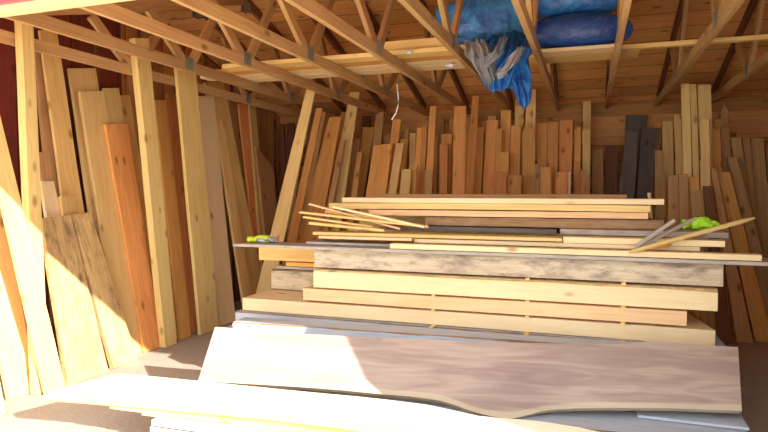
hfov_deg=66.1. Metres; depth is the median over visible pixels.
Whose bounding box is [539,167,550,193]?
board
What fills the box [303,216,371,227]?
stick
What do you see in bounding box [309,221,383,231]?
stick
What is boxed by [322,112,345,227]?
board
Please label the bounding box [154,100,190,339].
plank
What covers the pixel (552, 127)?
board
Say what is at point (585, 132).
board
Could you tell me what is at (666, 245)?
stick
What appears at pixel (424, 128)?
board
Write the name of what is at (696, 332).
wooden plank
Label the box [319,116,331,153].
board
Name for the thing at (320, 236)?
stick
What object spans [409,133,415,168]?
board
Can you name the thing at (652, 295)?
plank
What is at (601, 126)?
trim
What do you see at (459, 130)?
board
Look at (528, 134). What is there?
board
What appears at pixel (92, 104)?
plank
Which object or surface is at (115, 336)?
plank
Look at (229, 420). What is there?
board
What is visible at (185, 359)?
floor
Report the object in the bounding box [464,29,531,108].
tarp
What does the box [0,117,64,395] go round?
plank
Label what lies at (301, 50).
roof truss
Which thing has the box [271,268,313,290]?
slab
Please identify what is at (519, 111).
board
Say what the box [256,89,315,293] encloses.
board
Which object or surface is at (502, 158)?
board
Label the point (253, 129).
plank
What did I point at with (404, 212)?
plank
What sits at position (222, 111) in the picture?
plank
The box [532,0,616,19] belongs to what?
bundle
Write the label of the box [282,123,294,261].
board
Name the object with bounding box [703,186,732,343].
board
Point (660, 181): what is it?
board
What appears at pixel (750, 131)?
trim
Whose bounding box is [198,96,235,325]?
plank
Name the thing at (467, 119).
board
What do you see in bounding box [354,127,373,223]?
board
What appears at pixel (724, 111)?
board
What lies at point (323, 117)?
board
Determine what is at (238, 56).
roof truss
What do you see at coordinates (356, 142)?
board
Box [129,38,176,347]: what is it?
timber
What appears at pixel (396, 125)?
board
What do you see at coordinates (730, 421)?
slab
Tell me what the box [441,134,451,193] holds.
board
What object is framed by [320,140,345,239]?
board
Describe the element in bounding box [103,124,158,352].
plank
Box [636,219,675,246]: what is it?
stick
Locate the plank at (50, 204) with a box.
[40,181,60,217]
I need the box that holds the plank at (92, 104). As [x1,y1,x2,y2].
[78,91,141,353]
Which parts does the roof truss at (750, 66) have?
gusset plate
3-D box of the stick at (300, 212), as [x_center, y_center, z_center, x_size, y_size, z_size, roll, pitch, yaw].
[-0.179,0.028,4.981,1.110,0.134,0.042,0,3,11]
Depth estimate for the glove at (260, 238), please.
5.29 m
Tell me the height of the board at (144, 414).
0.016 m
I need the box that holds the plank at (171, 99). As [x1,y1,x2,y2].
[166,93,197,333]
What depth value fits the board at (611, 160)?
7.71 m
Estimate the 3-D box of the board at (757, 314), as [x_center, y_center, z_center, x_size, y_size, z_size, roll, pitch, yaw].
[3.835,0.425,6.278,0.556,1.790,0.062,2,3,31]
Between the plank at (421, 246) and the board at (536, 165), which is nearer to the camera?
the plank at (421, 246)
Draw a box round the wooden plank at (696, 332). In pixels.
[243,289,714,345]
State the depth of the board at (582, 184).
7.27 m
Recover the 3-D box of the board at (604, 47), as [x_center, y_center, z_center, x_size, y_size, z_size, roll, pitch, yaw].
[1.662,-1.434,5.110,0.674,0.030,0.173,1,3,19]
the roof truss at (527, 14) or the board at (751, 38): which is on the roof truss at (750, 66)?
the board at (751, 38)
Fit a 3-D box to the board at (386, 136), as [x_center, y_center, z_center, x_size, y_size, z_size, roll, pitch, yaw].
[-0.025,0.008,8.622,0.099,2.420,0.304,2,3,35]
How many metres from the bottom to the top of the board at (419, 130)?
2.465 m
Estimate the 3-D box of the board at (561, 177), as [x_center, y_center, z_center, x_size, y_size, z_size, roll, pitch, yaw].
[2.142,0.372,7.205,0.144,1.818,0.220,1,3,30]
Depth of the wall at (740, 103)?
8.04 m
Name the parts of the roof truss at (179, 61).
gusset plate, gusset plate, gusset plate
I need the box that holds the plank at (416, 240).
[414,238,699,250]
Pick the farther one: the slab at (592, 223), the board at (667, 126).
the board at (667, 126)
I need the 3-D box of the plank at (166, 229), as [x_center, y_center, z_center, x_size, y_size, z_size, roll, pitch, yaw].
[-2.387,0.180,6.463,0.557,2.273,0.134,2,3,39]
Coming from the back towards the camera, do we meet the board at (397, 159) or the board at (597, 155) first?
the board at (397, 159)
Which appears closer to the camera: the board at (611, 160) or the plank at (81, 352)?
the plank at (81, 352)
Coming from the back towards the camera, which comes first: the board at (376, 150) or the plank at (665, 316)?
the board at (376, 150)
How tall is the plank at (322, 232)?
0.026 m
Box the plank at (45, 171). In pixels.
[39,152,51,180]
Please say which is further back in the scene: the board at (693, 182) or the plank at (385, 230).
the board at (693, 182)
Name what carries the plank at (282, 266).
on the slab at (288, 279)
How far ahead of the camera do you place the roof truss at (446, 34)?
4.47 m
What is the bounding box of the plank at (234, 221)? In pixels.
[216,119,250,308]
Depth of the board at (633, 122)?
7.68 m
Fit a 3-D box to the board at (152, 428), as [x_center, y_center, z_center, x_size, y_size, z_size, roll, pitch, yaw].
[-0.120,1.276,3.303,2.540,0.042,0.344,1,3,16]
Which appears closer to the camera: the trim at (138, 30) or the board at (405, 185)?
the trim at (138, 30)
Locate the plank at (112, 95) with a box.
[102,88,123,123]
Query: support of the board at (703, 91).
on the floor
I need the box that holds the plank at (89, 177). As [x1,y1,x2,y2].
[78,100,100,244]
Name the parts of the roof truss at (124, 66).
gusset plate, gusset plate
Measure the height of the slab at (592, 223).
0.073 m
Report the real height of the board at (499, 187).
1.823 m
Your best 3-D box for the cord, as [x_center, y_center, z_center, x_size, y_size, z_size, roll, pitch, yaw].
[0.104,-1.068,5.534,0.080,0.337,0.012,1,3,19]
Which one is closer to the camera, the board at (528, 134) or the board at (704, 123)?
the board at (704, 123)
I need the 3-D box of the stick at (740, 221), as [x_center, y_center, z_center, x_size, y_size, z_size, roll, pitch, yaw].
[2.143,0.133,4.112,0.850,0.255,0.037,0,3,3]
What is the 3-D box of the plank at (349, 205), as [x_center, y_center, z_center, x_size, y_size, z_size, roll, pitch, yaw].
[0.802,-0.081,5.017,2.651,0.056,0.285,1,3,19]
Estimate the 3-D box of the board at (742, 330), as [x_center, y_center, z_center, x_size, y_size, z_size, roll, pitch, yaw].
[3.655,0.409,6.205,0.430,1.830,0.065,2,3,33]
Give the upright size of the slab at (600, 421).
0.069 m
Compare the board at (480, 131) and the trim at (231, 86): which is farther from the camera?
the trim at (231, 86)
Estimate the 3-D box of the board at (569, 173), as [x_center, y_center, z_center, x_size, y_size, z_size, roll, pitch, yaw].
[2.240,0.374,7.171,0.034,1.817,0.193,1,3,21]
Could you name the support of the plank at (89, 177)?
on the floor
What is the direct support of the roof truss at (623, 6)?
on the beam
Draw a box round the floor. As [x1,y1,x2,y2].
[0,300,767,431]
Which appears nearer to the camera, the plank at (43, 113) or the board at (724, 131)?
the plank at (43, 113)
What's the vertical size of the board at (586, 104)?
2.783 m
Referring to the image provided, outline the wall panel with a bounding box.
[120,13,279,300]
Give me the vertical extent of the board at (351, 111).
2.917 m
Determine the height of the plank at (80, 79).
2.834 m
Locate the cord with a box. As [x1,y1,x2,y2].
[391,84,398,119]
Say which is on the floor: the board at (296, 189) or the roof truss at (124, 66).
the board at (296, 189)
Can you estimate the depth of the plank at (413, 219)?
5.44 m
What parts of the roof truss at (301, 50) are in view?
gusset plate, gusset plate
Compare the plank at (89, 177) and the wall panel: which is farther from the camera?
the wall panel
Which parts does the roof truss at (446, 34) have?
gusset plate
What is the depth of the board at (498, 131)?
7.79 m
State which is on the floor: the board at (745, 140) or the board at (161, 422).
the board at (745, 140)
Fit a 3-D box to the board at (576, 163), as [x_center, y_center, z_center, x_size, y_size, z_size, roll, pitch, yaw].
[2.401,0.295,7.341,0.078,1.960,0.237,0,3,11]
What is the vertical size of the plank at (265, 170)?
2.221 m
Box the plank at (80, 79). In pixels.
[67,68,98,225]
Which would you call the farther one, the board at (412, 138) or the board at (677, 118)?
the board at (412, 138)
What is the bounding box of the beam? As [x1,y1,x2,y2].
[0,0,131,17]
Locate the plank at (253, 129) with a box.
[248,105,263,273]
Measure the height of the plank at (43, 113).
2.864 m
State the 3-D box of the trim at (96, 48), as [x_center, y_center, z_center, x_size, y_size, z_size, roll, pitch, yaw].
[-2.940,-0.334,6.098,0.030,3.330,0.040,1,3,19]
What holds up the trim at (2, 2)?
attached to the wall at (8, 72)
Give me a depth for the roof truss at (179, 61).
5.27 m
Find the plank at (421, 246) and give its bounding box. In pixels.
[390,243,761,260]
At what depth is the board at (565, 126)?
7.55 m
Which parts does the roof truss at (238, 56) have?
gusset plate, gusset plate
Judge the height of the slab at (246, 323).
0.117 m
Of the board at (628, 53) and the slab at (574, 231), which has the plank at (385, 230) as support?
the slab at (574, 231)
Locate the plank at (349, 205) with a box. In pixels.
[329,202,649,211]
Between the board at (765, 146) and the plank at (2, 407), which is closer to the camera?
the plank at (2, 407)
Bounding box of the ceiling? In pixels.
[157,0,767,116]
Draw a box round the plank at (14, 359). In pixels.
[0,209,29,400]
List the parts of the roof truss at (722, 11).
gusset plate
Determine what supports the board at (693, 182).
on the floor
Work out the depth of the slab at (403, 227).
4.85 m
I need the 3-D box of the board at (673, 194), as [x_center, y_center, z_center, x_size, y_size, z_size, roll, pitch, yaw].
[3.179,0.433,6.449,0.166,1.760,0.083,1,3,19]
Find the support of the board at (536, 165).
on the floor
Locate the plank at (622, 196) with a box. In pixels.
[376,194,626,198]
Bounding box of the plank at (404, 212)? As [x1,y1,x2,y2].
[369,209,647,218]
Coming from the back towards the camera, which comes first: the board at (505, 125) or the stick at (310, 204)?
the board at (505, 125)
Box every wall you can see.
[0,14,279,374]
[280,95,767,314]
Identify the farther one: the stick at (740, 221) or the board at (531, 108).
the board at (531, 108)
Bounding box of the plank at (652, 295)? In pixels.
[313,267,717,311]
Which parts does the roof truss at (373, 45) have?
gusset plate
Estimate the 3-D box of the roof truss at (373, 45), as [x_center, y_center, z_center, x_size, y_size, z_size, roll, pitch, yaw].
[0.263,-1.842,5.742,0.046,0.982,6.000,1,3,19]
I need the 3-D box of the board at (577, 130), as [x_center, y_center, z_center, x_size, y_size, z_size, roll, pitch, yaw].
[2.459,0.061,7.546,0.089,2.409,0.272,1,3,18]
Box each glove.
[247,234,278,242]
[680,216,720,229]
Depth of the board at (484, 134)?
8.13 m
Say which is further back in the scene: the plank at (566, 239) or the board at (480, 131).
the board at (480, 131)
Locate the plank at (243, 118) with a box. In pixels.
[237,104,259,267]
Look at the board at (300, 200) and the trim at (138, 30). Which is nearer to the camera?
the trim at (138, 30)
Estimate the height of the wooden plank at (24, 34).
2.952 m
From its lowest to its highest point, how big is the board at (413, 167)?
1.934 m
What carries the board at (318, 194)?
on the floor
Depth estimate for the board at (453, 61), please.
5.79 m
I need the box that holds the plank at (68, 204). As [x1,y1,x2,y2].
[58,196,77,215]
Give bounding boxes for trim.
[0,0,32,4]
[42,29,55,343]
[94,29,99,90]
[137,29,141,167]
[230,85,234,301]
[274,119,275,190]
[285,110,767,145]
[736,126,767,137]
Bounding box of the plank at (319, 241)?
[306,239,427,246]
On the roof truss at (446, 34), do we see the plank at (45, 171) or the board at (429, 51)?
the board at (429, 51)
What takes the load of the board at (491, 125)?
on the floor
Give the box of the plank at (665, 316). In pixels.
[303,285,686,325]
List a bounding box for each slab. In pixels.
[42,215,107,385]
[45,374,597,431]
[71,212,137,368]
[198,327,741,418]
[233,317,636,343]
[235,309,725,346]
[263,387,746,431]
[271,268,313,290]
[386,224,557,233]
[425,216,663,229]
[560,228,727,237]
[636,411,748,430]
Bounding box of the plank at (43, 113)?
[35,52,59,201]
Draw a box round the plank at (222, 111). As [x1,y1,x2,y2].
[203,82,259,294]
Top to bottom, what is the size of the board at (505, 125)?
2.682 m
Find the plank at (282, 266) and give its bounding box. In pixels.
[276,263,319,269]
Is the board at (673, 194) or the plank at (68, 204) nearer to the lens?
the plank at (68, 204)
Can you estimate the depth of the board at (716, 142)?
6.61 m
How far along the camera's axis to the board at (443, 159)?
8.02 m
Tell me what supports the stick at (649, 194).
on the floor
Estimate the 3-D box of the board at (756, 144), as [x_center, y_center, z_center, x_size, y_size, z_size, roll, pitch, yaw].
[4.238,0.219,6.560,0.100,2.178,0.355,-2,3,-42]
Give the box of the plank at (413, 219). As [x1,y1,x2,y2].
[359,209,587,248]
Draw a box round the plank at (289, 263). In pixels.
[286,261,313,266]
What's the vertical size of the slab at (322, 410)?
0.058 m
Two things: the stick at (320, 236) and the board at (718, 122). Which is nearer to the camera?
the stick at (320, 236)
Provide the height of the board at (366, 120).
2.729 m
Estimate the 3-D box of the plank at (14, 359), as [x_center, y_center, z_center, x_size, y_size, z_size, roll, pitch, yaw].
[-3.048,0.238,4.573,0.497,2.324,0.328,1,3,18]
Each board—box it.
[110,406,350,431]
[142,413,289,431]
[150,426,195,431]
[151,417,267,431]
[200,59,461,80]
[215,55,455,75]
[222,45,464,71]
[233,242,767,265]
[246,64,465,82]
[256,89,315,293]
[278,124,285,263]
[282,108,322,263]
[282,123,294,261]
[286,170,299,241]
[296,112,325,241]
[297,117,341,242]
[306,116,313,151]
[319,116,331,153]
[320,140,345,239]
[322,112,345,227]
[327,92,359,239]
[339,139,360,239]
[344,152,362,239]
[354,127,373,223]
[362,116,370,196]
[366,145,380,196]
[369,112,384,171]
[373,144,392,196]
[383,134,390,143]
[384,37,442,50]
[386,119,400,193]
[387,143,404,193]
[397,139,408,193]
[400,169,411,193]
[403,128,408,168]
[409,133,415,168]
[410,165,417,193]
[415,128,421,193]
[419,126,426,193]
[424,170,432,193]
[426,106,435,193]
[433,136,437,193]
[437,119,443,193]
[439,144,447,193]
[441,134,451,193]
[449,119,453,183]
[452,106,465,193]
[465,96,478,193]
[465,133,468,192]
[466,118,469,132]
[475,127,483,193]
[482,120,497,193]
[482,134,485,192]
[488,116,495,119]
[493,172,505,193]
[495,129,501,171]
[496,152,508,193]
[500,110,510,174]
[507,175,521,193]
[510,126,520,174]
[515,99,523,193]
[522,122,534,193]
[525,89,535,163]
[529,50,639,64]
[535,164,538,193]
[536,123,546,182]
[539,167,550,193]
[541,44,614,56]
[547,122,558,193]
[555,172,567,193]
[559,120,572,193]
[568,172,570,193]
[573,127,580,193]
[574,161,579,193]
[580,170,584,193]
[582,101,590,169]
[582,129,589,193]
[592,150,603,193]
[604,146,617,193]
[618,131,638,204]
[621,34,767,50]
[625,115,646,198]
[636,128,658,218]
[652,124,660,218]
[655,150,662,175]
[655,176,665,250]
[662,121,673,250]
[668,175,678,250]
[674,115,682,191]
[678,174,690,313]
[681,84,692,314]
[688,177,699,319]
[690,84,699,189]
[690,190,716,334]
[697,85,713,196]
[700,119,710,185]
[700,160,709,210]
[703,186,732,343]
[711,168,752,343]
[712,128,728,310]
[715,119,722,127]
[717,172,767,341]
[720,127,732,331]
[721,105,727,126]
[727,157,767,319]
[731,137,753,216]
[741,137,760,244]
[750,138,767,269]
[764,145,767,183]
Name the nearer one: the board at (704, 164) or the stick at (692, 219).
the stick at (692, 219)
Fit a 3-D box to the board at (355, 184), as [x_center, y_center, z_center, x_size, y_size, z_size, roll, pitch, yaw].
[-0.487,0.175,8.190,0.395,2.124,0.088,-1,3,-13]
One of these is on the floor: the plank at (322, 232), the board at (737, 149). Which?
the board at (737, 149)
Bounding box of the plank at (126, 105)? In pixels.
[120,95,153,289]
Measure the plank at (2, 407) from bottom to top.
1.884 m
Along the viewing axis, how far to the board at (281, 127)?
9.47 m
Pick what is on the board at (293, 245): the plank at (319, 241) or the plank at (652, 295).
the plank at (319, 241)
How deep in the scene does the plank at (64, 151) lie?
5.39 m
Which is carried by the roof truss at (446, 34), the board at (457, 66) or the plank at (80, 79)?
the board at (457, 66)
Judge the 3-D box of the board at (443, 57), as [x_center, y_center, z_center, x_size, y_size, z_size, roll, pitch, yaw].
[-0.478,-1.464,5.688,2.667,0.041,0.163,1,3,19]
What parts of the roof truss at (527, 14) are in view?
gusset plate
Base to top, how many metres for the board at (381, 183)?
2.237 m
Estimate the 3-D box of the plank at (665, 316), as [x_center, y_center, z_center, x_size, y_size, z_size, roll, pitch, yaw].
[0.774,0.697,4.827,3.010,0.103,0.364,1,3,19]
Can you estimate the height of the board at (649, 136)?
2.364 m
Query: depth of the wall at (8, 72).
5.54 m
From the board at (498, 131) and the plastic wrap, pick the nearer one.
the plastic wrap
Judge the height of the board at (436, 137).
2.352 m
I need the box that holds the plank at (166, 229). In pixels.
[166,229,177,339]
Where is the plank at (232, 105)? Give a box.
[227,100,248,210]
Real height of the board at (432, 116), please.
2.748 m
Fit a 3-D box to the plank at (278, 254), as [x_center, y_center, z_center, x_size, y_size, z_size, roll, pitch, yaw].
[-0.356,0.370,5.627,1.760,0.136,0.253,1,3,19]
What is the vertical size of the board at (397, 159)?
2.252 m
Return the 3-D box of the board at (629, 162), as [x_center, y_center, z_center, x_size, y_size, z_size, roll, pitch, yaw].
[2.997,0.103,7.377,0.444,2.340,0.196,-1,3,-28]
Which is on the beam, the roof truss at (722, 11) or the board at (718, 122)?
the roof truss at (722, 11)
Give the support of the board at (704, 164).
on the floor
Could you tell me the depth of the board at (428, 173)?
7.88 m
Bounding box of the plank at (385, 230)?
[348,228,656,250]
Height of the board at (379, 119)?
2.723 m
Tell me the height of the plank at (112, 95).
2.658 m
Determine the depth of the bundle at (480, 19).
5.09 m
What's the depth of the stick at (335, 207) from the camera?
4.93 m
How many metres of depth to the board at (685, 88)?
6.58 m
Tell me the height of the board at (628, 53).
0.031 m
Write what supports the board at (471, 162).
on the floor
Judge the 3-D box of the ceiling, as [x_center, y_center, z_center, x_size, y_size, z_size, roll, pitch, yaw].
[1.842,-1.942,6.883,9.000,0.983,3.162,1,3,19]
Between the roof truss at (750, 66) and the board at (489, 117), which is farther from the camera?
the board at (489, 117)
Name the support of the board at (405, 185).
on the floor
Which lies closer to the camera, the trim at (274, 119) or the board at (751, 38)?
the board at (751, 38)
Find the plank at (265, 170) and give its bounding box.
[254,146,280,264]
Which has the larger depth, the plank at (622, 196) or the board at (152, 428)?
the plank at (622, 196)
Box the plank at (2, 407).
[0,384,5,415]
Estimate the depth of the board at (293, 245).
4.50 m
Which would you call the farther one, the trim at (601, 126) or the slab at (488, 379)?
the trim at (601, 126)
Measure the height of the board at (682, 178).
1.768 m
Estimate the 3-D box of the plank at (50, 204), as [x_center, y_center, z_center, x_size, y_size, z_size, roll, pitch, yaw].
[-2.755,0.535,5.151,0.285,1.678,0.311,1,3,19]
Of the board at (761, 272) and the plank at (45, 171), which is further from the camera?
the board at (761, 272)
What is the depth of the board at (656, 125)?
7.41 m
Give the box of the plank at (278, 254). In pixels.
[259,247,313,261]
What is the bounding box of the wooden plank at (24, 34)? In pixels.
[14,21,45,394]
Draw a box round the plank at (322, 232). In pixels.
[313,230,562,241]
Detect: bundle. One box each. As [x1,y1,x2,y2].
[435,0,525,44]
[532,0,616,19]
[536,12,632,48]
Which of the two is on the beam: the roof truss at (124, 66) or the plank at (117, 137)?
the roof truss at (124, 66)
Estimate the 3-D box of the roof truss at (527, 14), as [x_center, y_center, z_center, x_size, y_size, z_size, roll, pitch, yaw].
[1.434,-1.824,5.334,0.046,0.982,6.000,1,3,19]
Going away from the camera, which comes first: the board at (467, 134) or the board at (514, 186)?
the board at (514, 186)
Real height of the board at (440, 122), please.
2.630 m
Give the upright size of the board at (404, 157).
2.324 m
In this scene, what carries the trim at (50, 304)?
attached to the wall at (8, 72)
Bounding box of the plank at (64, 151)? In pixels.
[38,30,106,360]
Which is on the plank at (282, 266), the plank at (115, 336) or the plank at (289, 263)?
the plank at (289, 263)
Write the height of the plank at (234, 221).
2.494 m
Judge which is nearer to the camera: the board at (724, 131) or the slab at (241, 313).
the slab at (241, 313)
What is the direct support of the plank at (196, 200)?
on the floor
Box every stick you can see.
[299,211,427,227]
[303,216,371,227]
[309,203,400,229]
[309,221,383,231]
[318,235,412,240]
[325,210,394,220]
[332,206,424,227]
[629,217,754,252]
[631,217,695,249]
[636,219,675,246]
[647,193,652,218]
[651,243,670,249]
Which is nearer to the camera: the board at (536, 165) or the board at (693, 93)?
the board at (693, 93)
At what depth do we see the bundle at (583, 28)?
5.00 m
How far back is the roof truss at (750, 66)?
5.84 m
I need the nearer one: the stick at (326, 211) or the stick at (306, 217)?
the stick at (306, 217)
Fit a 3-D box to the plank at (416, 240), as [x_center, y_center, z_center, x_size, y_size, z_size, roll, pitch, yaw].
[1.273,0.213,4.611,2.103,0.033,0.204,1,3,19]
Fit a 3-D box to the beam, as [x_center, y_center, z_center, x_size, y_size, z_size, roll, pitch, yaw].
[0.326,-1.171,2.559,8.500,0.075,0.060,1,3,19]
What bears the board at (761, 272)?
on the floor
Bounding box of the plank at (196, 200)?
[174,68,218,334]
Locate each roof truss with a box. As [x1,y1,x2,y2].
[0,6,313,119]
[2,0,346,116]
[78,0,389,117]
[171,0,429,115]
[284,0,470,114]
[398,0,514,112]
[511,0,559,110]
[605,0,631,108]
[655,0,744,106]
[711,0,767,103]
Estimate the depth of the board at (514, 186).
7.40 m
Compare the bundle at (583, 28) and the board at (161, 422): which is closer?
the board at (161, 422)
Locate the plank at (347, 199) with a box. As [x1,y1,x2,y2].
[342,197,663,204]
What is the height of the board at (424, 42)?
0.085 m
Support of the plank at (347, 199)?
on the plank at (349, 205)
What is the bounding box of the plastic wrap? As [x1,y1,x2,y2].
[445,63,454,67]
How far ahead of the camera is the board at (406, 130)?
8.60 m
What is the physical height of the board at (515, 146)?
2.453 m
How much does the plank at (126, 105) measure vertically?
2.616 m
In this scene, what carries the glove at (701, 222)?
on the slab at (574, 231)
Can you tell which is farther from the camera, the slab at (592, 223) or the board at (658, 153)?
the board at (658, 153)
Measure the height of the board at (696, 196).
1.596 m
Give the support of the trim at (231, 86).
attached to the wall at (8, 72)
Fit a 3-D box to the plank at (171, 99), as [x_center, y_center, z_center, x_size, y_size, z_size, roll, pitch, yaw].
[-2.304,-0.068,6.740,0.170,2.744,0.660,-2,3,-40]
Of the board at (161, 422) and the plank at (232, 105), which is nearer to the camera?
the board at (161, 422)
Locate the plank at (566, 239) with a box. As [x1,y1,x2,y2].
[563,235,724,246]
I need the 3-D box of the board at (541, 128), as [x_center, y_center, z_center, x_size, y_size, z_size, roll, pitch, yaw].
[2.039,0.020,7.695,0.143,2.479,0.285,1,3,16]
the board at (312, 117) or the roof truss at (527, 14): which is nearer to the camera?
the roof truss at (527, 14)
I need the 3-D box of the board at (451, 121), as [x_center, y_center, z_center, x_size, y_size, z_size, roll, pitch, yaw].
[0.950,-0.079,8.373,0.084,2.618,0.392,0,3,7]
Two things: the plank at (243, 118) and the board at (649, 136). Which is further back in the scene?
the plank at (243, 118)

